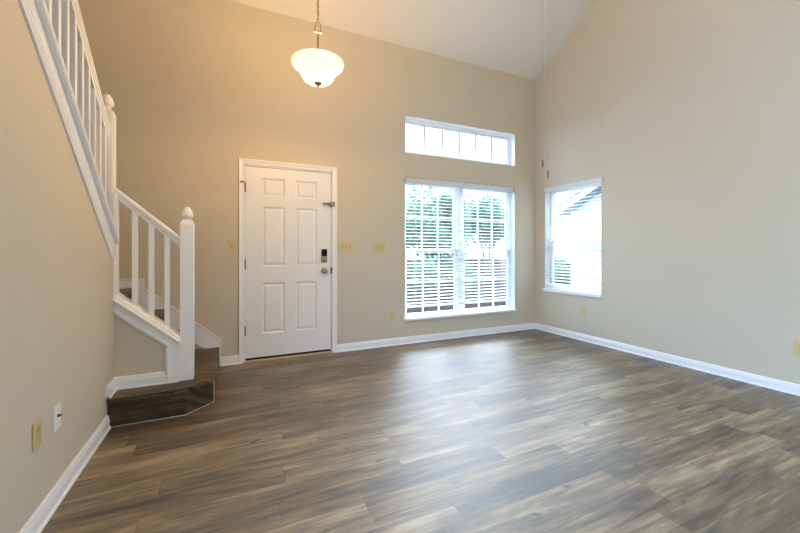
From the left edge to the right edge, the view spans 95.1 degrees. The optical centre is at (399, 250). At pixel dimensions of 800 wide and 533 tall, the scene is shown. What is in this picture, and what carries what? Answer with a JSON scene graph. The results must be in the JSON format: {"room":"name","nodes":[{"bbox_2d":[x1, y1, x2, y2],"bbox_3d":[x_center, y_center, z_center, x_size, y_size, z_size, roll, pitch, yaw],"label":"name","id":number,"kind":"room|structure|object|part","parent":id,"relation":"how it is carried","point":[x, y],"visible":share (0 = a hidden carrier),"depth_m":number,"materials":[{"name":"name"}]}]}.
{"room":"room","nodes":[
{"label":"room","id":0,"kind":"room"},
{"bbox_2d":[0,0,113,532],"bbox_3d":[-0.718,-1.749,-0.347,0.115,6.252,6.415,0,0,-25],"label":"wall","id":1,"kind":"structure","parent":0,"point":[57,267],"depth_m":1.58,"materials":[{"name":"beige paint"}]},
{"bbox_2d":[32,417,41,452],"bbox_3d":[-1.529,0.775,1.545,0.009,0.118,0.074,0,0,-25],"label":"wall outlet","id":2,"kind":"object","parent":1,"relation":"attached to","point":[37,426],"visible":1,"depth_m":1.54,"materials":[{"name":"brown plastic"}]},
{"bbox_2d":[53,402,61,432],"bbox_3d":[-1.607,0.781,1.724,0.020,0.118,0.074,0,0,-25],"label":"wall jack","id":3,"kind":"object","parent":1,"relation":"attached to","point":[57,414],"visible":1,"depth_m":1.71,"materials":[{"name":"white plastic"}]},
{"bbox_2d":[19,415,110,532],"bbox_3d":[-1.462,1.133,1.417,0.024,0.088,2.240,0,0,-25],"label":"baseboard","id":4,"kind":"structure","parent":1,"relation":"attached to","point":[36,523],"depth_m":1.78,"materials":[{"name":"white wood"}]},
{"bbox_2d":[18,0,119,259],"bbox_3d":[-1.611,-0.929,1.584,0.194,1.754,2.050,0,0,-25],"label":"trim","id":5,"kind":"structure","parent":1,"relation":"attached to","point":[40,4],"depth_m":1.83,"materials":[{"name":"white wood"}]},
{"bbox_2d":[45,0,115,213],"bbox_3d":[-1.643,-1.328,1.655,0.088,2.690,2.184,0,0,-25],"label":"stair railing","id":6,"kind":"object","parent":5,"relation":"on","point":[97,115],"visible":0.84,"depth_m":2.22,"materials":[{"name":"white wood"}]},
{"bbox_3d":[-1.625,-1.730,1.615,0.062,1.884,2.097,0,0,-25],"label":"handrail","id":7,"kind":"part","parent":6,"relation":"part of","materials":[{"name":"white wood"}]},
{"bbox_3d":[-2.085,-0.498,2.605,0.088,1.030,0.088,0,0,-25],"label":"landing post","id":8,"kind":"part","parent":6,"relation":"part of","materials":[{"name":"white wood"}]},
{"bbox_2d":[114,315,164,376],"bbox_3d":[-1.917,0.643,2.697,0.508,0.673,0.115,0,0,-25],"label":"wall","id":9,"kind":"structure","parent":0,"point":[135,352],"depth_m":2.64,"materials":[{"name":"beige paint"}]},
{"bbox_2d":[106,303,180,398],"bbox_3d":[-1.822,0.667,2.638,0.466,0.626,0.200,0,0,-40],"label":"trim","id":10,"kind":"structure","parent":9,"relation":"attached to","point":[172,373],"depth_m":2.66,"materials":[{"name":"white wood"}]},
{"bbox_2d":[113,292,179,343],"bbox_3d":[-1.858,0.496,2.717,0.399,0.394,0.178,0,0,-25],"label":"trim","id":11,"kind":"structure","parent":9,"relation":"attached to","point":[122,300],"depth_m":2.66,"materials":[{"name":"white wood"}]},
{"bbox_2d":[78,0,534,365],"bbox_3d":[-0.661,-0.683,4.386,6.219,4.220,0.150,0,0,-25],"label":"wall","id":12,"kind":"structure","parent":0,"point":[196,88],"depth_m":4.02,"materials":[{"name":"beige paint"}]},
{"bbox_2d":[119,279,220,365],"bbox_3d":[-2.594,0.720,3.392,1.672,0.914,0.022,0,0,-25],"label":"trim","id":13,"kind":"structure","parent":12,"relation":"attached to","point":[204,338],"depth_m":3.57,"materials":[{"name":"white wood"}]},
{"bbox_2d":[221,355,238,365],"bbox_3d":[-1.757,1.133,3.781,0.173,0.088,0.024,0,0,-25],"label":"baseboard","id":14,"kind":"structure","parent":12,"relation":"attached to","point":[228,360],"depth_m":3.78,"materials":[{"name":"white wood"}]},
{"bbox_2d":[228,240,235,251],"bbox_3d":[-1.740,-0.049,3.791,0.072,0.118,0.019,0,0,-25],"label":"light switch","id":15,"kind":"object","parent":12,"relation":"attached to","point":[231,244],"visible":1,"depth_m":3.79,"materials":[{"name":"brown plastic"}]},
{"bbox_2d":[239,158,336,363],"bbox_3d":[-1.229,0.104,4.085,1.048,2.146,0.218,0,0,-25],"label":"door","id":16,"kind":"structure","parent":12,"relation":"in","point":[288,211],"depth_m":4.04,"materials":[{"name":"white paint"}]},
{"bbox_3d":[-0.859,0.225,4.181,0.066,0.066,0.080,0,0,-25],"label":"knob","id":17,"kind":"part","parent":16,"relation":"part of","materials":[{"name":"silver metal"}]},
{"bbox_2d":[339,242,352,251],"bbox_3d":[-0.630,-0.049,4.308,0.166,0.118,0.019,0,0,-25],"label":"light switch","id":18,"kind":"object","parent":12,"relation":"attached to","point":[343,246],"visible":1,"depth_m":4.31,"materials":[{"name":"brown plastic"}]},
{"bbox_2d":[373,242,385,251],"bbox_3d":[-0.246,-0.045,4.486,0.166,0.118,0.019,0,0,-25],"label":"light switch","id":19,"kind":"object","parent":12,"relation":"attached to","point":[377,246],"visible":1,"depth_m":4.49,"materials":[{"name":"brown plastic"}]},
{"bbox_2d":[390,310,395,319],"bbox_3d":[-0.085,0.795,4.566,0.074,0.118,0.009,0,0,-25],"label":"wall outlet","id":20,"kind":"object","parent":12,"relation":"attached to","point":[392,312],"visible":1,"depth_m":4.56,"materials":[{"name":"brown plastic"}]},
{"bbox_2d":[405,115,514,165],"bbox_3d":[0.847,-1.485,5.086,1.808,0.476,0.148,0,0,-25],"label":"window","id":21,"kind":"structure","parent":12,"relation":"in","point":[510,138],"depth_m":5.12,"materials":[{"name":"white"}]},
{"bbox_2d":[404,177,516,320],"bbox_3d":[0.854,-0.027,5.071,1.824,1.830,0.182,0,0,-25],"label":"window","id":22,"kind":"structure","parent":12,"relation":"in","point":[509,222],"depth_m":5.10,"materials":[{"name":"white"}]},
{"bbox_3d":[0.402,-0.452,4.942,0.815,0.917,0.030,0,0,-25],"label":"sash","id":23,"kind":"part","parent":22,"relation":"part of","materials":[{"name":"white plastic"}]},
{"bbox_3d":[0.415,0.406,4.913,0.815,0.872,0.030,0,0,-25],"label":"sash","id":24,"kind":"part","parent":22,"relation":"part of","materials":[{"name":"white plastic"}]},
{"bbox_2d":[405,177,513,307],"bbox_3d":[0.857,-0.100,5.033,1.778,1.662,0.083,0,0,-25],"label":"window blind","id":25,"kind":"object","parent":22,"relation":"attached to","point":[407,180],"visible":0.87,"depth_m":4.99,"materials":[{"name":"white plastic"}]},
{"bbox_3d":[0.851,0.720,5.046,1.758,0.022,0.048,0,0,-25],"label":"rail","id":26,"kind":"part","parent":25,"relation":"part of","materials":[{"name":"white plastic"}]},
{"bbox_3d":[0.868,0.871,5.040,1.824,0.034,0.114,0,0,-25],"label":"sill","id":27,"kind":"part","parent":22,"relation":"part of","materials":[{"name":"white wood"}]},
{"bbox_3d":[1.246,0.406,5.300,0.839,0.872,0.030,0,0,-25],"label":"sash","id":28,"kind":"part","parent":22,"relation":"part of","materials":[{"name":"white plastic"}]},
{"bbox_3d":[1.233,-0.452,5.329,0.839,0.917,0.030,0,0,-25],"label":"sash","id":29,"kind":"part","parent":22,"relation":"part of","materials":[{"name":"white plastic"}]},
{"bbox_2d":[230,0,594,79],"bbox_3d":[0.908,-3.809,0.952,5.969,2.432,7.400,0,0,-25],"label":"ceiling","id":30,"kind":"structure","parent":0,"point":[520,38],"depth_m":4.57,"materials":[{"name":"white paint"}]},
{"bbox_2d":[291,0,343,87],"bbox_3d":[-0.605,-2.357,2.702,0.382,2.300,0.382,0,0,-25],"label":"pendant light","id":31,"kind":"object","parent":30,"relation":"hanging from","point":[317,51],"visible":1,"depth_m":2.69,"materials":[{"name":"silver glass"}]},
{"bbox_3d":[-0.605,-1.423,2.702,0.048,0.375,0.048,0,0,-25],"label":"stem","id":32,"kind":"part","parent":31,"relation":"part of","materials":[{"name":"gold metal"}]},
{"bbox_2d":[41,329,799,532],"bbox_3d":[0.929,1.277,0.907,6.169,0.200,7.500,0,0,-25],"label":"floor","id":33,"kind":"structure","parent":0,"point":[531,430],"depth_m":2.17,"materials":[{"name":"wood"}]},
{"bbox_2d":[107,288,218,426],"bbox_3d":[-1.941,-0.176,1.972,1.659,2.707,3.146,0,0,-25],"label":"staircase","id":34,"kind":"structure","parent":33,"relation":"on","point":[181,398],"depth_m":2.60,"materials":[{"name":"brown wood"}]},
{"bbox_2d":[112,186,194,380],"bbox_3d":[-1.814,0.260,2.717,0.501,1.441,0.103,0,0,-27],"label":"stair railing","id":35,"kind":"object","parent":34,"relation":"on","point":[186,240],"visible":0.96,"depth_m":2.75,"materials":[{"name":"white wood"}]},
{"bbox_3d":[-1.860,-0.246,2.710,0.408,0.431,0.062,0,0,-25],"label":"handrail","id":36,"kind":"part","parent":35,"relation":"part of","materials":[{"name":"white wood"}]},
{"bbox_3d":[-1.635,0.368,2.814,0.090,1.223,0.090,0,0,-25],"label":"newel post","id":37,"kind":"part","parent":35,"relation":"part of","materials":[{"name":"white wood"}]},
{"bbox_2d":[535,0,799,384],"bbox_3d":[3.682,-1.774,2.242,0.150,6.402,7.400,0,0,-25],"label":"wall","id":38,"kind":"structure","parent":0,"point":[687,112],"depth_m":3.73,"materials":[{"name":"beige paint"}]},
{"bbox_2d":[337,323,799,395],"bbox_3d":[1.753,1.133,2.559,3.081,0.088,5.200,0,0,-25],"label":"baseboard","id":39,"kind":"structure","parent":38,"relation":"attached to","point":[771,383],"depth_m":4.34,"materials":[{"name":"white wood"}]},
{"bbox_2d":[543,182,601,297],"bbox_3d":[2.378,-0.162,5.005,0.182,1.500,0.924,0,0,-25],"label":"window","id":40,"kind":"structure","parent":38,"relation":"in","point":[573,291],"depth_m":5.37,"materials":[{"name":"white"}]},
{"bbox_3d":[2.347,0.568,4.991,0.114,0.040,0.924,0,0,-25],"label":"sill","id":41,"kind":"part","parent":40,"relation":"part of","materials":[{"name":"white wood"}]},
{"bbox_2d":[544,177,602,290],"bbox_3d":[2.349,-0.208,4.983,0.083,1.426,0.936,0,0,-25],"label":"window blind","id":42,"kind":"object","parent":40,"relation":"attached to","point":[600,179],"visible":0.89,"depth_m":4.95,"materials":[{"name":"white plastic"}]},
{"bbox_3d":[2.362,0.494,4.989,0.048,0.022,0.916,0,0,-25],"label":"rail","id":43,"kind":"part","parent":42,"relation":"part of","materials":[{"name":"white plastic"}]},
{"bbox_3d":[2.416,0.190,5.023,0.030,0.668,0.844,0,0,-25],"label":"sash","id":44,"kind":"part","parent":40,"relation":"part of","materials":[{"name":"white plastic"}]},
{"bbox_3d":[2.445,-0.494,5.036,0.030,0.772,0.844,0,0,-25],"label":"sash","id":45,"kind":"part","parent":40,"relation":"part of","materials":[{"name":"white plastic"}]},
{"bbox_2d":[581,306,585,315],"bbox_3d":[2.403,0.789,4.804,0.009,0.118,0.074,0,0,-25],"label":"wall outlet","id":46,"kind":"object","parent":38,"relation":"attached to","point":[583,309],"visible":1,"depth_m":4.80,"materials":[{"name":"brown plastic"}]},
{"bbox_2d":[794,340,799,355],"bbox_3d":[3.252,0.793,2.978,0.009,0.118,0.074,0,0,-25],"label":"wall outlet","id":47,"kind":"object","parent":38,"relation":"attached to","point":[796,343],"visible":1,"depth_m":2.99,"materials":[{"name":"brown plastic"}]},
{"label":"outside","id":48,"kind":"structure","parent":0,"visible":0},
{"bbox_2d":[407,259,569,312],"bbox_3d":[3.984,1.552,9.220,65.000,0.350,85.000,0,0,-25],"label":"ground","id":49,"kind":"structure","parent":48,"point":[474,261],"depth_m":11.57,"materials":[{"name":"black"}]},
{"bbox_2d":[407,257,444,297],"bbox_3d":[0.664,0.766,10.830,1.218,1.270,1.105,0,0,-25],"label":"shrub","id":50,"kind":"object","parent":49,"relation":"on","point":[411,263],"visible":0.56,"depth_m":10.64,"materials":[{"name":"green plant"}]},
{"bbox_2d":[406,185,472,278],"bbox_3d":[0.889,-0.492,12.805,3.414,3.791,2.844,0,0,-25],"label":"tree","id":51,"kind":"object","parent":49,"relation":"on","point":[448,212],"visible":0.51,"depth_m":12.15,"materials":[{"name":"green plant"}]},
{"bbox_2d":[446,260,487,295],"bbox_3d":[2.004,0.822,11.165,1.095,1.159,1.122,0,0,-25],"label":"shrub","id":52,"kind":"object","parent":49,"relation":"on","point":[466,282],"visible":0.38,"depth_m":11.08,"materials":[{"name":"green plant"}]},
{"bbox_2d":[463,192,504,281],"bbox_3d":[3.942,-0.675,16.595,3.730,4.157,2.515,0,0,-42],"label":"tree","id":53,"kind":"object","parent":49,"relation":"on","point":[486,214],"visible":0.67,"depth_m":15.70,"materials":[{"name":"green plant"}]},
{"bbox_2d":[483,262,505,294],"bbox_3d":[3.247,0.858,11.330,1.056,1.087,1.072,0,0,-25],"label":"shrub","id":54,"kind":"object","parent":49,"relation":"on","point":[502,262],"visible":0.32,"depth_m":11.23,"materials":[{"name":"green plant"}]},
{"bbox_2d":[554,252,570,284],"bbox_3d":[5.149,0.728,11.758,1.326,1.505,1.378,0,0,-25],"label":"shrub","id":55,"kind":"object","parent":49,"relation":"on","point":[566,266],"visible":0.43,"depth_m":11.44,"materials":[{"name":"green plant"}]},
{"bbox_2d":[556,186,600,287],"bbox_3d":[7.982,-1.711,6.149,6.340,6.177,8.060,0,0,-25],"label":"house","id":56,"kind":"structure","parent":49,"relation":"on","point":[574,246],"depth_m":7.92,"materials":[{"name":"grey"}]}
]}

